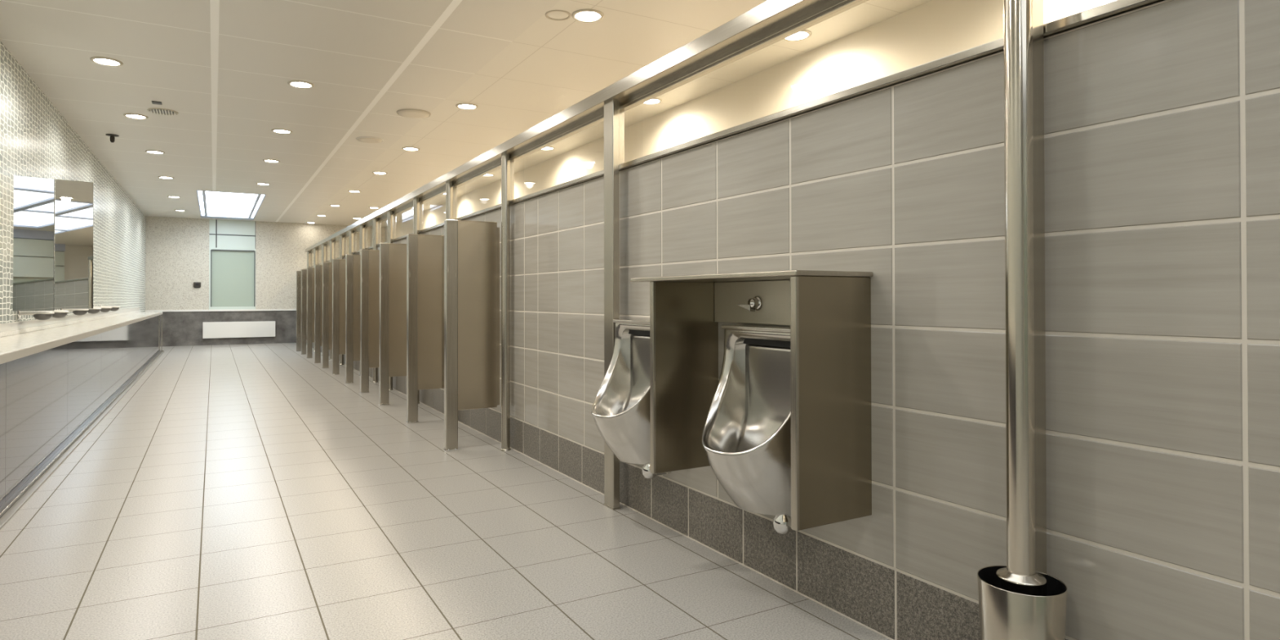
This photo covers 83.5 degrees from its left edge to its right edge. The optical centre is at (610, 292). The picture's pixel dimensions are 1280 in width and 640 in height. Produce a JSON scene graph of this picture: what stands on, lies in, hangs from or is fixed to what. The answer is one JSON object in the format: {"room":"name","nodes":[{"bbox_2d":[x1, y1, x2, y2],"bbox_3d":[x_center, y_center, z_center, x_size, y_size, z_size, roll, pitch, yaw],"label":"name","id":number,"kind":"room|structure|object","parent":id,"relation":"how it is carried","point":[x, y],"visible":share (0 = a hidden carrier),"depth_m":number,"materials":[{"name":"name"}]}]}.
{"room":"public restroom","nodes":[
{"label":"public restroom","id":0,"kind":"room"},
{"bbox_2d":[0,40,145,323],"bbox_3d":[-4.807,-0.334,5.772,0.100,2.970,24.150,0,-1,-29],"label":"wall","id":1,"kind":"structure","parent":0,"point":[37,140],"depth_m":7.18,"materials":[{"name":"tile"}]},
{"bbox_2d":[13,175,54,311],"bbox_3d":[-4.543,-0.380,5.646,0.255,1.051,0.024,0,-2,-43],"label":"mirror","id":2,"kind":"object","parent":1,"relation":"attached to","point":[33,226],"visible":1,"depth_m":5.64,"materials":[{"name":"silver glass"}]},
{"bbox_2d":[53,179,54,283],"bbox_3d":[-4.545,-0.380,5.648,0.255,1.051,0.018,0,-2,-43],"label":"mirror","id":3,"kind":"object","parent":2,"relation":"attached to","point":[54,180],"depth_m":5.73,"materials":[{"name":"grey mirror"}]},
{"bbox_2d":[17,311,54,319],"bbox_3d":[-4.613,0.182,5.755,0.225,0.085,0.148,0,-1,-29],"label":"tap","id":4,"kind":"object","parent":1,"relation":"attached to","point":[39,315],"visible":0.97,"depth_m":5.72,"materials":[{"name":"silver metal"}]},
{"bbox_2d":[33,314,52,319],"bbox_3d":[-4.576,0.198,5.775,0.124,0.052,0.124,0,-1,-29],"label":"outlet","id":5,"kind":"object","parent":4,"relation":"attached to","point":[39,317],"depth_m":5.73,"materials":[{"name":"grey metal"}]},
{"bbox_2d":[45,310,69,318],"bbox_3d":[-4.942,0.187,6.349,0.225,0.085,0.148,0,-1,-29],"label":"tap","id":6,"kind":"object","parent":1,"relation":"attached to","point":[58,313],"visible":0.59,"depth_m":6.33,"materials":[{"name":"grey metal"}]},
{"bbox_2d":[52,312,67,318],"bbox_3d":[-4.905,0.203,6.370,0.124,0.052,0.124,0,-1,-29],"label":"outlet","id":7,"kind":"object","parent":6,"relation":"attached to","point":[56,315],"depth_m":6.33,"materials":[{"name":"grey metal"}]},
{"bbox_2d":[0,306,139,337],"bbox_3d":[-5.716,0.293,7.549,0.031,0.095,16.350,0,-1,-29],"label":"backsplash","id":8,"kind":"structure","parent":1,"relation":"attached to","point":[6,329],"depth_m":6.75,"materials":[{"name":"grey"}]},
{"bbox_2d":[53,178,93,308],"bbox_3d":[-5.323,-0.473,7.110,0.311,1.270,0.025,0,-2,-43],"label":"mirror","id":9,"kind":"object","parent":1,"relation":"attached to","point":[73,205],"visible":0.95,"depth_m":7.10,"materials":[{"name":"silver glass"}]},
{"bbox_2d":[60,308,88,315],"bbox_3d":[-5.499,0.195,7.356,0.225,0.085,0.148,0,-1,-29],"label":"tap","id":10,"kind":"object","parent":1,"relation":"attached to","point":[79,312],"visible":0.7,"depth_m":7.33,"materials":[{"name":"grey metal"}]},
{"bbox_2d":[72,310,87,315],"bbox_3d":[-5.462,0.212,7.376,0.124,0.052,0.124,0,-1,-29],"label":"outlet","id":11,"kind":"object","parent":10,"relation":"attached to","point":[79,313],"depth_m":7.33,"materials":[{"name":"grey metal"}]},
{"bbox_2d":[87,307,101,313],"bbox_3d":[-5.960,0.202,8.187,0.225,0.085,0.148,0,-1,-29],"label":"tap","id":12,"kind":"object","parent":1,"relation":"attached to","point":[95,310],"visible":0.53,"depth_m":8.16,"materials":[{"name":"grey metal"}]},
{"bbox_2d":[87,309,100,313],"bbox_3d":[-5.922,0.219,8.207,0.124,0.052,0.124,0,-1,-29],"label":"outlet","id":13,"kind":"object","parent":12,"relation":"attached to","point":[91,311],"depth_m":8.16,"materials":[{"name":"grey metal"}]},
{"bbox_2d":[93,306,111,312],"bbox_3d":[-6.444,0.210,9.061,0.225,0.085,0.148,0,-1,-29],"label":"tap","id":14,"kind":"object","parent":1,"relation":"attached to","point":[104,309],"visible":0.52,"depth_m":9.04,"materials":[{"name":"grey metal"}]},
{"bbox_2d":[99,308,111,312],"bbox_3d":[-6.407,0.226,9.082,0.124,0.052,0.124,0,-1,-29],"label":"outlet","id":15,"kind":"object","parent":14,"relation":"attached to","point":[104,310],"depth_m":9.04,"materials":[{"name":"grey metal"}]},
{"bbox_2d":[99,305,119,311],"bbox_3d":[-6.880,0.216,9.849,0.225,0.085,0.148,0,-1,-29],"label":"tap","id":16,"kind":"object","parent":1,"relation":"attached to","point":[113,308],"visible":0.63,"depth_m":9.83,"materials":[{"name":"grey metal"}]},
{"bbox_2d":[110,307,119,311],"bbox_3d":[-6.843,0.233,9.869,0.124,0.052,0.124,0,-1,-29],"label":"outlet","id":17,"kind":"object","parent":16,"relation":"attached to","point":[113,308],"depth_m":9.83,"materials":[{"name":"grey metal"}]},
{"bbox_2d":[145,216,386,346],"bbox_3d":[-8.272,-0.239,17.615,5.310,2.970,0.170,0,-1,-29],"label":"wall","id":18,"kind":"structure","parent":0,"point":[177,249],"depth_m":16.85,"materials":[{"name":"white tile"}]},
{"bbox_2d":[193,282,200,288],"bbox_3d":[-9.659,-0.169,16.740,0.150,0.135,0.056,0,-1,-29],"label":"switch box","id":19,"kind":"object","parent":18,"relation":"attached to","point":[196,285],"visible":1,"depth_m":16.72,"materials":[{"name":"grey plastic"}]},
{"bbox_2d":[145,309,296,311],"bbox_3d":[-9.092,0.428,17.055,3.337,0.040,0.045,0,-1,-29],"label":"trim","id":20,"kind":"structure","parent":18,"relation":"attached to","point":[196,310],"depth_m":16.93,"materials":[{"name":"white ceramic"}]},
{"bbox_2d":[208,218,255,309],"bbox_3d":[-9.053,-0.659,17.163,0.985,2.135,0.150,0,-1,-29],"label":"window","id":21,"kind":"structure","parent":18,"relation":"in","point":[232,243],"depth_m":17.15,"materials":[{"name":"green glass"}]},
{"bbox_2d":[202,320,275,338],"bbox_3d":[-8.867,0.888,17.134,1.540,0.380,0.070,0,-1,-29],"label":"radiator","id":22,"kind":"object","parent":18,"relation":"attached to","point":[267,328],"visible":1,"depth_m":17.08,"materials":[{"name":"white metal"}]},
{"bbox_2d":[0,342,889,639],"bbox_3d":[-2.438,1.208,7.070,5.510,0.100,24.150,0,-1,-29],"label":"floor","id":23,"kind":"structure","parent":0,"point":[250,491],"depth_m":3.27,"materials":[{"name":"tile"}]},
{"bbox_2d":[0,311,164,529],"bbox_3d":[-5.522,0.754,7.652,0.475,0.824,16.350,0,-1,-29],"label":"countertop","id":24,"kind":"structure","parent":23,"relation":"on","point":[58,384],"depth_m":5.07,"materials":[{"name":"grey stone"}]},
{"bbox_2d":[0,311,161,354],"bbox_3d":[-5.544,0.357,7.644,0.426,0.030,16.350,0,-1,-29],"label":"countertop","id":25,"kind":"structure","parent":24,"relation":"on","point":[8,344],"depth_m":5.81,"materials":[{"name":"white stone"}]},
{"bbox_2d":[296,271,301,351],"bbox_3d":[-6.336,0.389,14.952,0.418,1.668,0.073,0,-1,-29],"label":"privacy screen","id":26,"kind":"object","parent":23,"relation":"on","point":[298,273],"visible":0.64,"depth_m":14.85,"materials":[{"name":"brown metal"}]},
{"bbox_2d":[301,269,306,355],"bbox_3d":[-5.870,0.382,14.111,0.418,1.668,0.073,0,-1,-29],"label":"privacy screen","id":27,"kind":"object","parent":23,"relation":"on","point":[304,272],"visible":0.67,"depth_m":14.01,"materials":[{"name":"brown metal"}]},
{"bbox_2d":[306,266,315,358],"bbox_3d":[-5.398,0.375,13.259,0.418,1.668,0.073,0,-1,-29],"label":"privacy screen","id":28,"kind":"object","parent":23,"relation":"on","point":[310,271],"visible":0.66,"depth_m":13.16,"materials":[{"name":"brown metal"}]},
{"bbox_2d":[314,264,322,363],"bbox_3d":[-4.836,0.367,12.244,0.418,1.668,0.073,0,-1,-29],"label":"privacy screen","id":29,"kind":"object","parent":23,"relation":"on","point":[318,268],"visible":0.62,"depth_m":12.15,"materials":[{"name":"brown metal"}]},
{"bbox_2d":[321,262,332,368],"bbox_3d":[-4.355,0.359,11.374,0.418,1.668,0.073,0,-1,-29],"label":"privacy screen","id":30,"kind":"object","parent":23,"relation":"on","point":[326,266],"visible":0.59,"depth_m":11.28,"materials":[{"name":"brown metal"}]},
{"bbox_2d":[331,258,346,374],"bbox_3d":[-3.834,0.351,10.433,0.418,1.668,0.073,0,-1,-29],"label":"privacy screen","id":31,"kind":"object","parent":23,"relation":"on","point":[339,265],"visible":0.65,"depth_m":10.35,"materials":[{"name":"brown metal"}]},
{"bbox_2d":[345,254,360,383],"bbox_3d":[-3.251,0.343,9.382,0.418,1.668,0.073,0,-1,-29],"label":"privacy screen","id":32,"kind":"object","parent":23,"relation":"on","point":[353,278],"visible":0.6,"depth_m":9.30,"materials":[{"name":"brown metal"}]},
{"bbox_2d":[360,248,379,393],"bbox_3d":[-2.732,0.335,8.444,0.418,1.668,0.073,0,-1,-29],"label":"privacy screen","id":33,"kind":"object","parent":23,"relation":"on","point":[370,259],"visible":0.62,"depth_m":8.38,"materials":[{"name":"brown metal"}]},
{"bbox_2d":[378,243,406,405],"bbox_3d":[-2.201,0.327,7.485,0.418,1.668,0.073,0,-1,-29],"label":"privacy screen","id":34,"kind":"object","parent":23,"relation":"on","point":[393,256],"visible":0.66,"depth_m":7.44,"materials":[{"name":"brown metal"}]},
{"bbox_2d":[405,233,444,423],"bbox_3d":[-1.619,0.318,6.434,0.418,1.668,0.073,0,-1,-29],"label":"privacy screen","id":35,"kind":"object","parent":23,"relation":"on","point":[424,252],"visible":0.69,"depth_m":6.40,"materials":[{"name":"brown metal"}]},
{"bbox_2d":[443,219,499,451],"bbox_3d":[-1.018,0.308,5.274,0.418,1.668,0.073,0,-1,-29],"label":"privacy screen","id":36,"kind":"object","parent":23,"relation":"on","point":[471,248],"visible":1,"depth_m":5.25,"materials":[{"name":"metal"}]},
{"bbox_2d":[305,0,868,510],"bbox_3d":[-2.825,0.071,8.952,0.140,2.204,16.500,0,-1,-29],"label":"frame","id":37,"kind":"object","parent":23,"relation":"on","point":[770,22],"visible":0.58,"depth_m":3.79,"materials":[{"name":"metal"}]},
{"bbox_2d":[995,0,1046,595],"bbox_3d":[1.054,0.045,1.828,0.152,2.136,0.111,0,-1,-29],"label":"steel pole","id":38,"kind":"object","parent":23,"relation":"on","point":[1024,572],"visible":1,"depth_m":1.80,"materials":[{"name":"silver metal"}]},
{"bbox_2d":[977,565,1067,639],"bbox_3d":[1.038,0.919,1.812,0.198,0.384,0.198,0,-1,-29],"label":"bin","id":39,"kind":"object","parent":23,"relation":"on","point":[1004,615],"visible":0.85,"depth_m":1.74,"materials":[{"name":"silver metal"}]},
{"bbox_2d":[0,0,932,226],"bbox_3d":[-2.442,-1.912,7.094,5.510,0.200,24.150,0,-1,-29],"label":"ceiling","id":40,"kind":"structure","parent":0,"point":[226,67],"depth_m":6.00,"materials":[{"name":"white paint"}]},
{"bbox_2d":[89,56,123,66],"bbox_3d":[-3.971,-1.816,5.647,0.216,0.011,0.216,0,-1,-29],"label":"recessed light","id":41,"kind":"object","parent":40,"relation":"in","point":[106,61],"visible":1,"depth_m":5.63,"materials":[{"name":"white"}]},
{"bbox_2d":[105,133,119,142],"bbox_3d":[-5.700,-1.757,8.198,0.130,0.085,0.130,0,-1,-29],"label":"sprinkler","id":42,"kind":"object","parent":40,"relation":"attached to","point":[113,136],"visible":1,"depth_m":8.18,"materials":[{"name":"grey plastic"}]},
{"bbox_2d":[123,113,148,119],"bbox_3d":[-4.867,-1.802,7.345,0.216,0.011,0.216,0,-1,-29],"label":"recessed light","id":43,"kind":"object","parent":40,"relation":"in","point":[135,116],"visible":1,"depth_m":7.32,"materials":[{"name":"white glass"}]},
{"bbox_2d":[145,150,164,154],"bbox_3d":[-5.811,-1.787,9.143,0.216,0.011,0.216,0,-1,-29],"label":"recessed light","id":44,"kind":"object","parent":40,"relation":"in","point":[154,152],"visible":1,"depth_m":9.12,"materials":[{"name":"white"}]},
{"bbox_2d":[151,101,162,104],"bbox_3d":[-4.327,-1.806,6.833,0.080,0.012,0.080,0,-1,-29],"label":"ceiling sensor","id":45,"kind":"object","parent":40,"relation":"attached to","point":[153,102],"visible":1,"depth_m":6.82,"materials":[{"name":"grey"}]},
{"bbox_2d":[147,107,178,115],"bbox_3d":[-4.474,-1.801,7.163,0.264,0.016,0.264,0,-1,-29],"label":"ceiling vent","id":46,"kind":"object","parent":40,"relation":"in","point":[160,111],"visible":1,"depth_m":7.14,"materials":[{"name":"beige metal"}]},
{"bbox_2d":[157,176,173,178],"bbox_3d":[-6.868,-1.770,11.072,0.216,0.011,0.216,0,-1,-29],"label":"recessed light","id":47,"kind":"object","parent":40,"relation":"in","point":[161,177],"visible":1,"depth_m":11.03,"materials":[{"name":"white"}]},
{"bbox_2d":[167,195,181,198],"bbox_3d":[-8.027,-1.753,13.174,0.216,0.011,0.216,0,-1,-29],"label":"recessed light","id":48,"kind":"object","parent":40,"relation":"in","point":[174,197],"visible":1,"depth_m":13.16,"materials":[{"name":"white"}]},
{"bbox_2d":[196,190,266,220],"bbox_3d":[-7.856,-1.824,14.766,1.090,0.164,4.840,0,-1,-29],"label":"ceiling light panel","id":49,"kind":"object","parent":40,"relation":"attached to","point":[212,204],"depth_m":14.51,"materials":[{"name":"white glass"}]},
{"bbox_2d":[255,182,270,185],"bbox_3d":[-5.673,-1.767,11.700,0.216,0.011,0.216,0,-1,-29],"label":"recessed light","id":50,"kind":"object","parent":40,"relation":"in","point":[260,184],"visible":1,"depth_m":11.67,"materials":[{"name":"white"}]},
{"bbox_2d":[262,159,279,163],"bbox_3d":[-4.610,-1.784,9.739,0.216,0.011,0.216,0,-1,-29],"label":"recessed light","id":51,"kind":"object","parent":40,"relation":"in","point":[264,160],"visible":1,"depth_m":9.72,"materials":[{"name":"white"}]},
{"bbox_2d":[271,128,292,133],"bbox_3d":[-3.673,-1.798,8.006,0.216,0.011,0.216,0,-1,-29],"label":"recessed light","id":52,"kind":"object","parent":40,"relation":"in","point":[276,131],"visible":1,"depth_m":7.99,"materials":[{"name":"white"}]},
{"bbox_2d":[287,80,314,88],"bbox_3d":[-2.704,-1.813,6.256,0.216,0.011,0.216,0,-1,-29],"label":"recessed light","id":53,"kind":"object","parent":40,"relation":"in","point":[295,83],"visible":1,"depth_m":6.24,"materials":[{"name":"white"}]},
{"bbox_2d":[347,190,360,192],"bbox_3d":[-4.476,-1.762,12.511,0.216,0.011,0.216,0,-1,-29],"label":"recessed light","id":54,"kind":"object","parent":40,"relation":"in","point":[351,191],"visible":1,"depth_m":12.48,"materials":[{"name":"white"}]},
{"bbox_2d":[355,136,383,142],"bbox_3d":[-2.836,-1.792,8.435,0.309,0.019,0.309,0,-1,-29],"label":"ceiling vent","id":55,"kind":"object","parent":40,"relation":"in","point":[362,139],"visible":1,"depth_m":8.39,"materials":[{"name":"beige plastic"}]},
{"bbox_2d":[372,171,387,174],"bbox_3d":[-3.441,-1.778,10.684,0.216,0.011,0.216,0,-1,-29],"label":"recessed light","id":56,"kind":"object","parent":40,"relation":"in","point":[373,172],"visible":1,"depth_m":10.65,"materials":[{"name":"white glass"}]},
{"bbox_2d":[401,146,419,151],"bbox_3d":[-2.501,-1.792,8.964,0.216,0.011,0.216,0,-1,-29],"label":"recessed light","id":57,"kind":"object","parent":40,"relation":"in","point":[407,148],"visible":1,"depth_m":8.94,"materials":[{"name":"white"}]},
{"bbox_2d":[396,108,431,118],"bbox_3d":[-1.991,-1.802,7.246,0.340,0.019,0.340,0,-1,-29],"label":"ceiling vent","id":58,"kind":"object","parent":40,"relation":"in","point":[406,113],"visible":1,"depth_m":7.20,"materials":[{"name":"beige metal"}]},
{"bbox_2d":[455,102,478,109],"bbox_3d":[-1.401,-1.809,6.978,0.216,0.011,0.216,0,-1,-29],"label":"recessed light","id":59,"kind":"object","parent":40,"relation":"in","point":[462,105],"visible":1,"depth_m":6.96,"materials":[{"name":"white glass"}]},
{"bbox_2d":[483,173,494,176],"bbox_3d":[-1.873,-1.778,10.866,0.216,0.011,0.216,0,-1,-29],"label":"recessed light","id":60,"kind":"object","parent":40,"relation":"in","point":[486,175],"visible":0.68,"depth_m":10.85,"materials":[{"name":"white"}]},
{"bbox_2d":[540,146,555,150],"bbox_3d":[-0.803,-1.795,8.933,0.216,0.011,0.216,0,-1,-29],"label":"recessed light","id":61,"kind":"object","parent":40,"relation":"in","point":[548,148],"visible":0.65,"depth_m":8.95,"materials":[{"name":"white"}]},
{"bbox_2d":[545,9,571,20],"bbox_3d":[-0.349,-1.830,4.738,0.172,0.006,0.172,0,-1,-29],"label":"plate","id":62,"kind":"object","parent":40,"relation":"attached to","point":[554,15],"visible":1,"depth_m":4.73,"materials":[{"name":"beige"}]},
{"bbox_2d":[571,8,604,22],"bbox_3d":[-0.152,-1.828,4.744,0.216,0.011,0.216,0,-1,-29],"label":"recessed light","id":63,"kind":"object","parent":40,"relation":"in","point":[586,15],"visible":1,"depth_m":4.73,"materials":[{"name":"white"}]},
{"bbox_2d":[642,97,662,104],"bbox_3d":[0.379,-1.813,6.798,0.216,0.011,0.216,0,-1,-29],"label":"recessed light","id":64,"kind":"object","parent":40,"relation":"in","point":[655,100],"visible":0.67,"depth_m":6.79,"materials":[{"name":"white glass"}]},
{"bbox_2d":[783,29,812,41],"bbox_3d":[1.319,-1.827,5.101,0.216,0.011,0.216,0,-1,-29],"label":"recessed light","id":65,"kind":"object","parent":40,"relation":"in","point":[804,34],"visible":0.67,"depth_m":5.10,"materials":[{"name":"white glass"}]},
{"bbox_2d":[386,0,1116,241],"bbox_3d":[-0.074,-0.320,8.392,0.100,2.970,24.150,0,-1,-29],"label":"wall","id":66,"kind":"structure","parent":0,"point":[932,30],"depth_m":5.52,"materials":[{"name":"beige paint"}]},
{"bbox_2d":[306,0,1279,639],"bbox_3d":[-1.854,0.268,7.402,0.106,1.783,23.950,0,-1,-29],"label":"wall partition","id":67,"kind":"structure","parent":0,"point":[1162,119],"depth_m":2.02,"materials":[{"name":"tile"}]},
{"bbox_2d":[344,364,894,639],"bbox_3d":[-1.901,1.159,7.368,0.008,0.005,23.950,0,-1,-29],"label":"trim","id":68,"kind":"structure","parent":67,"relation":"attached to","point":[775,580],"depth_m":3.07,"materials":[{"name":"grey tile"}]},
{"bbox_2d":[591,319,671,479],"bbox_3d":[0.079,0.507,3.456,0.342,0.742,0.492,0,-1,-29],"label":"urinal","id":69,"kind":"object","parent":67,"relation":"attached to","point":[620,408],"visible":0.74,"depth_m":3.53,"materials":[{"name":"metal"}]},
{"bbox_2d":[591,322,650,464],"bbox_3d":[0.076,0.478,3.456,0.332,0.660,0.481,0,-1,-29],"label":"bowl","id":70,"kind":"object","parent":69,"relation":"on","point":[620,410],"depth_m":3.53,"materials":[{"name":"metal"}]},
{"bbox_2d":[649,281,718,474],"bbox_3d":[0.314,0.350,3.031,0.336,0.790,0.026,0,-1,-29],"label":"divider","id":71,"kind":"object","parent":67,"relation":"attached to","point":[684,331],"visible":0.86,"depth_m":3.01,"materials":[{"name":"metal"}]},
{"bbox_2d":[300,0,1164,271],"bbox_3d":[-1.856,-0.640,7.408,0.148,0.026,23.950,0,-1,-29],"label":"trim","id":72,"kind":"structure","parent":67,"relation":"attached to","point":[1117,7],"depth_m":2.38,"materials":[{"name":"metal"}]},
{"bbox_2d":[702,324,791,534],"bbox_3d":[0.518,0.501,2.665,0.342,0.742,0.492,0,-1,-29],"label":"urinal","id":73,"kind":"object","parent":67,"relation":"attached to","point":[746,436],"visible":0.83,"depth_m":2.71,"materials":[{"name":"metal"}]},
{"bbox_2d":[714,280,790,325],"bbox_3d":[0.626,0.039,2.735,0.076,0.170,0.799,0,-1,-29],"label":"panel","id":74,"kind":"object","parent":67,"relation":"attached to","point":[756,302],"visible":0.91,"depth_m":2.85,"materials":[{"name":"silver metal"}]},
{"bbox_2d":[790,275,871,530],"bbox_3d":[0.714,0.344,2.309,0.336,0.790,0.026,0,-1,-29],"label":"divider","id":75,"kind":"object","parent":67,"relation":"attached to","point":[831,430],"visible":1,"depth_m":2.29,"materials":[{"name":"metal"}]},
{"bbox_2d":[630,270,873,282],"bbox_3d":[0.477,-0.057,2.731,0.344,0.017,1.005,0,-1,-29],"label":"cap","id":76,"kind":"object","parent":75,"relation":"on","point":[784,274],"visible":0.89,"depth_m":2.48,"materials":[{"name":"metal"}]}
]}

